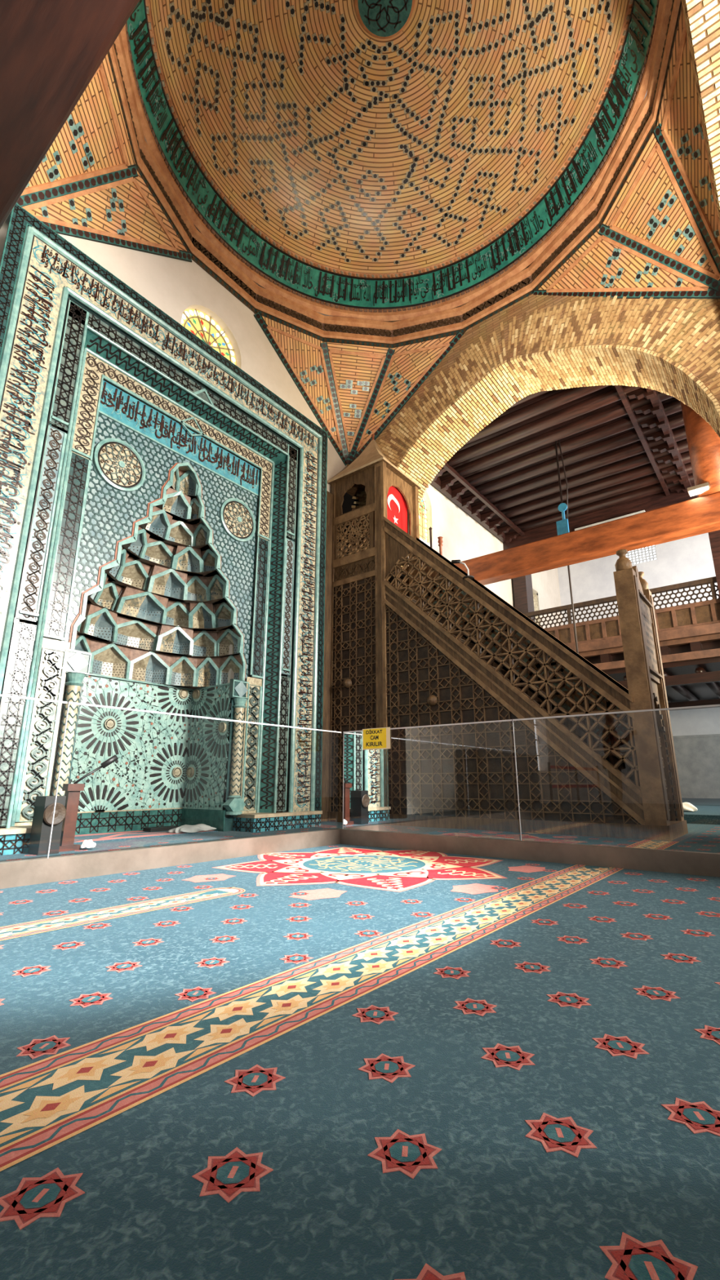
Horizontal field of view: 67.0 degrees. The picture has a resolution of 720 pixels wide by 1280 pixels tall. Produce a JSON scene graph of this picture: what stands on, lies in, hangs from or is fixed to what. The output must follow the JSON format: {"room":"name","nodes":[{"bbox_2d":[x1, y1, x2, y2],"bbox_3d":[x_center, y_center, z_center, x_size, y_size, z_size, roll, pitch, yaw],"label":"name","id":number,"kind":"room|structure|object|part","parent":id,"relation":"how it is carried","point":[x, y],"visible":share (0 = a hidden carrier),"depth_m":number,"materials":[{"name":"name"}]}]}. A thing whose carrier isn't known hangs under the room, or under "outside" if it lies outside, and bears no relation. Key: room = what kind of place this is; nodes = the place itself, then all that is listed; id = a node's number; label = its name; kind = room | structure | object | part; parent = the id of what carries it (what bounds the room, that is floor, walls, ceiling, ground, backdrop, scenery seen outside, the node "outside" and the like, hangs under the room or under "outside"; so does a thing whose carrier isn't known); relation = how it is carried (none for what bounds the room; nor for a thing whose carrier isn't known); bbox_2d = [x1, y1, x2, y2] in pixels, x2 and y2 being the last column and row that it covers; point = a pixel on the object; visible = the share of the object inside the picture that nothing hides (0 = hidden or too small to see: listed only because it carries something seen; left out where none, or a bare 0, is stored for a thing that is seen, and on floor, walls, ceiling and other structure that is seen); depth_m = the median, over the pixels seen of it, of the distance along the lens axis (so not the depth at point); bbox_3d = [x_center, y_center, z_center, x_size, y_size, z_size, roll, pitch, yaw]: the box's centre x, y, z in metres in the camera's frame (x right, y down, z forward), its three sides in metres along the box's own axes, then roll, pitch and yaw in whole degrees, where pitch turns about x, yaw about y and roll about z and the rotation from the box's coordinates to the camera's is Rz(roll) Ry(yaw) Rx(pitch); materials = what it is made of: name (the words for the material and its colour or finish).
{"room":"mosque","nodes":[
{"label":"mosque","id":0,"kind":"room"},
{"bbox_2d":[18,135,563,795],"bbox_3d":[-1.678,-2.228,8.775,0.900,10.100,28.400,-11,-18,37],"label":"wall","id":1,"kind":"structure","parent":0,"point":[174,286],"depth_m":8.54,"materials":[{"name":"white paint"}]},
{"bbox_2d":[0,203,328,855],"bbox_3d":[-2.431,-0.809,6.702,1.374,6.103,4.666,-11,-18,37],"label":"mihrab","id":2,"kind":"object","parent":1,"relation":"attached to","point":[139,488],"visible":0.98,"depth_m":6.59,"materials":[{"name":"teal tile"}]},
{"bbox_3d":[-2.977,0.688,4.657,0.010,1.738,0.215,-11,-18,37],"label":"star mosaic panel","id":3,"kind":"part","parent":2,"relation":"part of","materials":[{"name":"tile"}]},
{"bbox_3d":[-2.986,-1.133,5.122,0.010,1.970,0.185,-11,-18,37],"label":"scroll mosaic panel","id":4,"kind":"part","parent":2,"relation":"part of","materials":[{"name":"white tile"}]},
{"bbox_3d":[-2.921,0.821,5.024,0.018,1.700,0.270,-11,-18,37],"label":"carved scroll panel","id":5,"kind":"part","parent":2,"relation":"part of","materials":[{"name":"beige tile"}]},
{"bbox_3d":[-2.528,2.038,6.034,0.860,0.257,1.868,-11,-18,37],"label":"niche skirting","id":6,"kind":"part","parent":2,"relation":"part of","materials":[{"name":"teal tile"}]},
{"bbox_2d":[68,462,246,680],"bbox_3d":[-2.248,-0.937,6.587,0.172,2.678,2.243,-11,-18,37],"label":"hood","id":7,"kind":"object","parent":2,"relation":"attached to","point":[114,511],"depth_m":6.55,"materials":[{"name":"teal tile"}]},
{"bbox_3d":[-1.992,-2.510,6.792,0.012,1.489,3.405,-11,-18,37],"label":"star mosaic panel","id":8,"kind":"part","parent":2,"relation":"part of","materials":[{"name":"tile"}]},
{"bbox_3d":[-1.373,1.321,6.934,0.018,1.700,0.270,-11,-18,37],"label":"carved scroll panel","id":9,"kind":"part","parent":2,"relation":"part of","materials":[{"name":"beige tile"}]},
{"bbox_3d":[-1.008,1.325,7.085,0.010,1.738,0.215,-11,-18,37],"label":"star mosaic panel","id":10,"kind":"part","parent":2,"relation":"part of","materials":[{"name":"tile"}]},
{"bbox_3d":[-0.999,-0.491,7.573,0.010,1.970,0.185,-11,-18,37],"label":"scroll mosaic panel","id":11,"kind":"part","parent":2,"relation":"part of","materials":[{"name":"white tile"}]},
{"bbox_2d":[181,308,235,364],"bbox_3d":[-2.245,-4.043,7.951,0.040,1.687,1.100,-11,-18,37],"label":"window","id":12,"kind":"structure","parent":1,"relation":"in","point":[202,326],"depth_m":8.08,"materials":[{"name":"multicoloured glass"}]},
{"bbox_2d":[418,497,428,544],"bbox_3d":[1.290,-2.656,12.289,0.050,1.810,0.880,-11,-18,37],"label":"window","id":13,"kind":"structure","parent":1,"relation":"in","point":[423,520],"depth_m":12.50,"materials":[{"name":"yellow glass"}]},
{"bbox_2d":[532,588,541,626],"bbox_3d":[5.309,-0.969,17.128,0.370,1.300,0.880,-11,-18,37],"label":"window","id":14,"kind":"structure","parent":1,"relation":"in","point":[535,598],"depth_m":17.36,"materials":[{"name":"white glass"}]},
{"bbox_2d":[453,491,719,585],"bbox_3d":[4.907,-1.920,9.695,8.250,0.530,0.350,-11,-18,37],"label":"tie beam","id":15,"kind":"structure","parent":1,"relation":"attached to","point":[700,515],"depth_m":9.89,"materials":[{"name":"brown wood"}]},
{"bbox_2d":[680,400,719,497],"bbox_3d":[5.923,-3.424,9.259,0.600,2.160,0.600,-11,-18,37],"label":"log post","id":16,"kind":"object","parent":15,"relation":"on","point":[703,442],"visible":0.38,"depth_m":9.02,"materials":[{"name":"brown wood"}]},
{"bbox_2d":[687,482,709,496],"bbox_3d":[5.610,-2.477,8.987,0.315,0.131,0.298,-11,-18,37],"label":"ceiling lamp","id":17,"kind":"object","parent":16,"relation":"attached to","point":[698,489],"visible":0.83,"depth_m":8.89,"materials":[{"name":"metal"}]},
{"bbox_2d":[688,486,708,496],"bbox_3d":[5.568,-2.439,8.934,0.270,0.032,0.140,-11,-18,37],"label":"diffuser","id":18,"kind":"object","parent":17,"relation":"attached to","point":[695,491],"depth_m":8.91,"materials":[{"name":"beige"}]},
{"bbox_2d":[16,0,719,466],"bbox_3d":[0.331,-6.408,6.640,6.260,4.356,6.260,-11,-18,37],"label":"ceiling","id":19,"kind":"structure","parent":0,"point":[365,164],"depth_m":7.76,"materials":[{"name":"brick"}]},
{"bbox_3d":[-3.082,-5.155,6.087,1.403,1.600,1.073,-5,-16,20],"label":"brick panel","id":20,"kind":"part","parent":19,"relation":"part of","materials":[{"name":"brick"}]},
{"bbox_3d":[-2.999,-5.019,6.607,0.483,1.600,2.395,-11,-18,37],"label":"brick panel","id":21,"kind":"part","parent":19,"relation":"part of","materials":[{"name":"brick"}]},
{"bbox_3d":[-0.774,-4.300,9.351,0.483,1.600,2.395,-11,-18,37],"label":"brick panel","id":22,"kind":"part","parent":19,"relation":"part of","materials":[{"name":"brick"}]},
{"bbox_3d":[-0.272,-4.247,9.554,1.073,1.600,1.403,10,-18,-33],"label":"brick panel","id":23,"kind":"part","parent":19,"relation":"part of","materials":[{"name":"brick"}]},
{"bbox_3d":[0.331,-7.117,6.825,5.720,0.070,5.720,-11,-18,37],"label":"rope moulding","id":24,"kind":"part","parent":19,"relation":"part of","materials":[{"name":"ceramic"}]},
{"bbox_3d":[0.623,-4.253,9.528,2.455,1.600,0.463,-11,-18,37],"label":"brick panel","id":25,"kind":"part","parent":19,"relation":"part of","materials":[{"name":"brick"}]},
{"bbox_3d":[3.483,-4.822,7.359,2.395,1.600,0.463,-11,-18,37],"label":"brick panel","id":26,"kind":"part","parent":19,"relation":"part of","materials":[{"name":"brick"}]},
{"bbox_3d":[3.946,-4.989,6.720,1.203,1.600,1.209,2,-15,-7],"label":"brick panel","id":27,"kind":"part","parent":19,"relation":"part of","materials":[{"name":"brick"}]},
{"bbox_3d":[3.654,-5.180,5.992,0.463,1.600,2.395,-11,-18,37],"label":"brick panel","id":28,"kind":"part","parent":19,"relation":"part of","materials":[{"name":"brick"}]},
{"bbox_2d":[383,192,595,322],"bbox_3d":[0.798,-6.718,6.632,6.960,1.700,7.400,-11,-18,37],"label":"wall","id":29,"kind":"structure","parent":0,"point":[595,193],"depth_m":9.42,"materials":[{"name":"brick"}]},
{"bbox_2d":[512,573,535,622],"bbox_3d":[4.766,0.956,15.263,0.380,6.770,0.500,-11,-18,37],"label":"wooden post","id":30,"kind":"object","parent":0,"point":[522,585],"visible":0.02,"depth_m":15.68,"materials":[{"name":"brown wood"}]},
{"bbox_2d":[351,293,719,567],"bbox_3d":[2.559,-2.148,8.292,6.734,9.500,0.943,-11,-18,37],"label":"brick arch","id":31,"kind":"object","parent":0,"point":[538,343],"depth_m":8.26,"materials":[{"name":"brick"}]},
{"bbox_2d":[430,384,697,550],"bbox_3d":[7.481,-4.561,12.951,9.260,2.870,11.270,-11,-18,37],"label":"ceiling","id":32,"kind":"structure","parent":0,"point":[624,449],"depth_m":12.24,"materials":[{"name":"brown wood"}]},
{"bbox_3d":[2.351,-3.545,13.494,0.120,0.220,6.170,-11,-18,37],"label":"wall plate","id":33,"kind":"part","parent":32,"relation":"part of","materials":[{"name":"brown wood"}]},
{"bbox_3d":[2.752,-3.624,13.189,0.080,0.100,6.170,-11,-18,37],"label":"corbel rail","id":34,"kind":"part","parent":32,"relation":"part of","materials":[{"name":"brown wood"}]},
{"bbox_2d":[554,440,578,653],"bbox_3d":[4.148,-1.364,10.789,0.274,6.250,0.140,-11,-18,37],"label":"hanging rod","id":35,"kind":"object","parent":32,"relation":"hanging from","point":[562,526],"visible":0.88,"depth_m":11.04,"materials":[{"name":"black metal"}]},
{"bbox_3d":[4.244,-3.345,11.296,0.108,2.142,0.028,-11,-18,37],"label":"chain","id":36,"kind":"part","parent":35,"relation":"part of","materials":[{"name":"black metal"}]},
{"bbox_2d":[574,510,645,530],"bbox_3d":[6.427,-2.981,14.028,1.700,0.220,0.098,-11,-18,37],"label":"plank","id":37,"kind":"object","parent":32,"relation":"attached to","point":[642,511],"visible":0.36,"depth_m":13.98,"materials":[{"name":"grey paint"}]},
{"bbox_3d":[5.648,-4.200,10.993,0.080,0.100,6.170,-11,-18,37],"label":"corbel rail","id":38,"kind":"part","parent":32,"relation":"part of","materials":[{"name":"brown wood"}]},
{"bbox_3d":[6.002,-4.271,10.724,0.120,0.220,6.170,-11,-18,37],"label":"wall plate","id":39,"kind":"part","parent":32,"relation":"part of","materials":[{"name":"brown wood"}]},
{"bbox_2d":[557,532,719,736],"bbox_3d":[10.825,-0.203,16.501,10.600,10.100,0.400,-11,-18,37],"label":"wall","id":40,"kind":"structure","parent":0,"point":[687,559],"depth_m":17.50,"materials":[{"name":"white paint"}]},
{"bbox_2d":[625,545,657,564],"bbox_3d":[9.380,-2.860,18.192,0.958,0.678,0.110,-11,-18,37],"label":"window","id":41,"kind":"structure","parent":40,"relation":"in","point":[642,555],"depth_m":18.13,"materials":[{"name":"white glass"}]},
{"bbox_2d":[672,733,719,738],"bbox_3d":[11.014,2.641,15.301,9.760,0.070,0.060,-11,-18,37],"label":"trim","id":42,"kind":"structure","parent":40,"relation":"attached to","point":[713,735],"depth_m":16.08,"materials":[{"name":"grey paint"}]},
{"bbox_2d":[673,736,719,798],"bbox_3d":[11.022,3.529,15.080,9.760,1.760,0.028,-11,-18,37],"label":"wainscot","id":43,"kind":"object","parent":40,"relation":"attached to","point":[698,758],"depth_m":15.91,"materials":[{"name":"grey paint"}]},
{"bbox_2d":[681,0,719,222],"bbox_3d":[3.040,-3.366,3.646,0.963,9.500,6.734,-11,-18,37],"label":"wall","id":44,"kind":"structure","parent":0,"point":[701,17],"depth_m":4.88,"materials":[{"name":"brick"}]},
{"bbox_2d":[0,0,139,229],"bbox_3d":[-1.247,-4.186,2.134,7.000,1.465,1.600,-11,-18,37],"label":"roof beam","id":45,"kind":"structure","parent":44,"relation":"attached to","point":[51,51],"depth_m":3.16,"materials":[{"name":"brown wood"}]},
{"bbox_3d":[3.760,1.537,3.381,14.600,0.120,28.400,-11,-18,37],"label":"floor","id":46,"kind":"structure","parent":0,"visible":0},
{"bbox_2d":[73,830,217,844],"bbox_3d":[-2.500,2.149,6.009,0.780,0.012,1.680,-11,-18,37],"label":"rug","id":47,"kind":"object","parent":46,"relation":"on","point":[104,837],"visible":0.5,"depth_m":5.85,"materials":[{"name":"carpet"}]},
{"bbox_2d":[142,825,179,831],"bbox_3d":[-2.350,2.242,6.467,0.160,0.039,0.400,-11,-18,37],"label":"case","id":48,"kind":"object","parent":47,"relation":"on","point":[161,828],"visible":0.79,"depth_m":6.38,"materials":[{"name":"black plastic"}]},
{"bbox_2d":[168,823,216,833],"bbox_3d":[-1.913,2.180,6.314,0.259,0.082,0.598,-11,-18,37],"label":"folded cloth","id":49,"kind":"object","parent":47,"relation":"on","point":[200,827],"visible":1,"depth_m":6.20,"materials":[{"name":"grey fabric"}]},
{"bbox_2d":[0,821,719,1279],"bbox_3d":[1.374,0.546,-0.141,13.640,0.012,19.500,-11,-18,37],"label":"carpet","id":50,"kind":"object","parent":46,"relation":"on","point":[337,1061],"visible":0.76,"depth_m":1.09,"materials":[{"name":"blue carpet"}]},
{"bbox_2d":[27,795,66,855],"bbox_3d":[-2.583,1.528,4.505,0.220,0.451,0.180,-11,-18,37],"label":"loudspeaker","id":51,"kind":"object","parent":50,"relation":"on","point":[39,840],"visible":0.88,"depth_m":4.45,"materials":[{"name":"black plastic"}]},
{"bbox_2d":[58,783,84,852],"bbox_3d":[-2.516,1.534,4.725,0.120,0.551,0.180,-11,-18,37],"label":"wooden stand","id":52,"kind":"object","parent":50,"relation":"on","point":[72,793],"visible":0.83,"depth_m":4.71,"materials":[{"name":"wood"}]},
{"bbox_2d":[73,755,118,783],"bbox_3d":[-2.381,1.169,4.918,0.346,0.268,0.052,11,-18,-35],"label":"microphone","id":53,"kind":"object","parent":52,"relation":"on","point":[114,757],"visible":0.96,"depth_m":4.95,"materials":[{"name":"black plastic"}]},
{"bbox_3d":[-2.430,1.206,4.877,0.233,0.176,0.026,10,-17,-32],"label":"arm","id":54,"kind":"part","parent":53,"relation":"part of","materials":[{"name":"black plastic"}]},
{"bbox_2d":[80,839,96,848],"bbox_3d":[-2.360,1.775,4.740,0.109,0.068,0.114,2,-15,-6],"label":"crumpled paper","id":55,"kind":"object","parent":50,"relation":"on","point":[86,843],"visible":1,"depth_m":4.71,"materials":[{"name":"white paper"}]},
{"bbox_2d":[0,693,719,888],"bbox_3d":[0.298,0.355,1.222,6.100,1.056,6.170,-11,-18,37],"label":"glass barrier","id":56,"kind":"object","parent":50,"relation":"on","point":[362,820],"visible":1,"depth_m":4.04,"materials":[{"name":"glass"}]},
{"bbox_3d":[0.530,1.242,4.808,1.765,0.935,0.001,-11,-18,37],"label":"glass panel","id":57,"kind":"part","parent":56,"relation":"part of","materials":[{"name":"clear glass"}]},
{"bbox_2d":[362,727,390,750],"bbox_3d":[0.153,0.940,5.182,0.330,0.200,0.004,-11,-18,37],"label":"warning sign","id":58,"kind":"object","parent":56,"relation":"attached to","point":[372,738],"visible":1,"depth_m":5.18,"materials":[{"name":"yellow paper"}]},
{"bbox_2d":[320,434,688,840],"bbox_3d":[1.522,-0.856,7.976,4.640,6.840,1.440,-11,-18,37],"label":"pulpit","id":59,"kind":"object","parent":50,"relation":"on","point":[418,643],"visible":0.94,"depth_m":7.17,"materials":[{"name":"brown wood"}]},
{"bbox_3d":[-0.457,-0.024,8.903,0.080,5.700,0.080,-11,-18,37],"label":"kiosk post","id":60,"kind":"part","parent":59,"relation":"part of","materials":[{"name":"brown wood"}]},
{"bbox_3d":[-0.096,0.787,8.387,0.930,3.584,0.055,-11,-18,37],"label":"panel","id":61,"kind":"part","parent":59,"relation":"part of","materials":[{"name":"brown wood"}]},
{"bbox_3d":[-0.087,-1.339,8.931,0.900,0.140,0.065,-11,-18,37],"label":"kiosk rail","id":62,"kind":"part","parent":59,"relation":"part of","materials":[{"name":"brown wood"}]},
{"bbox_3d":[-0.085,-0.986,8.841,0.900,0.090,0.060,-11,-18,37],"label":"kiosk rail","id":63,"kind":"part","parent":59,"relation":"part of","materials":[{"name":"brown wood"}]},
{"bbox_3d":[-0.087,-2.094,9.129,0.900,0.140,0.065,-11,-18,37],"label":"kiosk rail","id":64,"kind":"part","parent":59,"relation":"part of","materials":[{"name":"brown wood"}]},
{"bbox_2d":[333,511,374,559],"bbox_3d":[-0.102,-1.723,9.054,0.830,0.669,0.050,-11,-18,37],"label":"grille","id":65,"kind":"object","parent":59,"relation":"attached to","point":[357,537],"depth_m":9.03,"materials":[{"name":"brown wood"}]},
{"bbox_3d":[-0.076,-2.506,9.251,0.900,0.720,0.030,-11,-18,37],"label":"arched window panel","id":66,"kind":"part","parent":59,"relation":"part of","materials":[{"name":"brown wood"}]},
{"bbox_3d":[0.331,-0.184,8.291,0.180,5.700,0.102,-11,-18,37],"label":"kiosk post","id":67,"kind":"part","parent":59,"relation":"part of","materials":[{"name":"brown wood"}]},
{"bbox_2d":[386,485,408,533],"bbox_3d":[0.612,-2.119,9.229,0.040,1.080,0.762,-11,-18,37],"label":"flag","id":68,"kind":"object","parent":59,"relation":"hanging from","point":[397,506],"visible":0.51,"depth_m":9.30,"materials":[{"name":"red fabric"}]},
{"bbox_3d":[0.601,-1.374,8.406,0.500,0.860,0.030,-11,-18,37],"label":"spandrel panel","id":69,"kind":"part","parent":59,"relation":"part of","materials":[{"name":"brown wood"}]},
{"bbox_3d":[0.527,-1.141,9.689,0.900,0.140,0.065,-11,-18,37],"label":"kiosk rail","id":70,"kind":"part","parent":59,"relation":"part of","materials":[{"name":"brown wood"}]},
{"bbox_3d":[0.943,0.014,9.046,0.180,5.700,0.102,-11,-18,37],"label":"kiosk post","id":71,"kind":"part","parent":59,"relation":"part of","materials":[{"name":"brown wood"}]},
{"bbox_3d":[1.193,-1.182,9.137,0.500,0.860,0.030,-11,-18,37],"label":"spandrel panel","id":72,"kind":"part","parent":59,"relation":"part of","materials":[{"name":"brown wood"}]},
{"bbox_2d":[451,560,474,579],"bbox_3d":[1.431,-0.996,7.601,0.320,0.334,0.150,-11,-18,37],"label":"gooseneck microphone","id":73,"kind":"object","parent":59,"relation":"on","point":[471,577],"visible":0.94,"depth_m":7.54,"materials":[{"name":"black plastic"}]},
{"bbox_3d":[1.685,-0.552,7.292,3.280,3.464,0.100,-11,-18,37],"label":"hand rail","id":74,"kind":"part","parent":59,"relation":"part of","materials":[{"name":"brown wood"}]},
{"bbox_3d":[1.661,0.679,6.992,3.221,3.087,0.055,-11,-18,37],"label":"stair panel","id":75,"kind":"part","parent":59,"relation":"part of","materials":[{"name":"brown wood"}]},
{"bbox_3d":[2.296,-0.355,8.045,3.280,3.464,0.100,-11,-18,37],"label":"hand rail","id":76,"kind":"part","parent":59,"relation":"part of","materials":[{"name":"brown wood"}]},
{"bbox_3d":[3.065,-0.922,6.342,0.180,0.280,0.180,-11,-18,37],"label":"post knob","id":77,"kind":"part","parent":59,"relation":"part of","materials":[{"name":"brown wood"}]},
{"bbox_3d":[3.070,0.629,5.932,0.212,2.930,0.170,-11,-18,37],"label":"portal post","id":78,"kind":"part","parent":59,"relation":"part of","materials":[{"name":"brown wood"}]},
{"bbox_3d":[3.608,-0.747,7.012,0.180,0.280,0.180,-11,-18,37],"label":"post knob","id":79,"kind":"part","parent":59,"relation":"part of","materials":[{"name":"brown wood"}]},
{"bbox_3d":[3.358,-0.026,6.448,0.175,1.020,0.730,-11,-18,37],"label":"inscribed panel","id":80,"kind":"part","parent":59,"relation":"part of","materials":[{"name":"brown wood"}]},
{"bbox_3d":[3.612,0.805,6.602,0.212,2.930,0.170,-11,-18,37],"label":"portal post","id":81,"kind":"part","parent":59,"relation":"part of","materials":[{"name":"brown wood"}]},
{"bbox_3d":[3.425,1.365,6.233,0.042,1.340,0.300,-11,-18,37],"label":"door","id":82,"kind":"part","parent":59,"relation":"part of","materials":[{"name":"brown wood"}]},
{"bbox_2d":[681,798,719,824],"bbox_3d":[8.828,3.285,10.559,11.740,0.121,9.680,-11,-18,37],"label":"platform","id":83,"kind":"object","parent":46,"relation":"on","point":[708,812],"visible":0.02,"depth_m":8.24,"materials":[{"name":"blue carpet"}]},
{"bbox_2d":[522,529,719,711],"bbox_3d":[8.489,0.804,13.697,8.243,6.270,6.250,-11,-18,37],"label":"gallery","id":84,"kind":"object","parent":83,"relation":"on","point":[689,633],"visible":0.59,"depth_m":11.87,"materials":[{"name":"brown wood"}]},
{"bbox_3d":[6.918,-0.976,11.779,7.870,0.480,0.120,-11,-18,37],"label":"rail","id":85,"kind":"part","parent":84,"relation":"part of","materials":[{"name":"brown wood"}]},
{"bbox_3d":[6.763,-0.898,11.903,8.202,0.428,0.030,-11,-18,37],"label":"pierced railing","id":86,"kind":"part","parent":84,"relation":"part of","materials":[{"name":"brown wood"}]},
{"bbox_2d":[682,802,697,811],"bbox_3d":[5.051,2.632,8.621,0.517,0.157,0.289,-11,-18,37],"label":"bundle","id":87,"kind":"object","parent":83,"relation":"on","point":[687,806],"visible":0.4,"depth_m":8.44,"materials":[{"name":"white fabric"}]}
]}

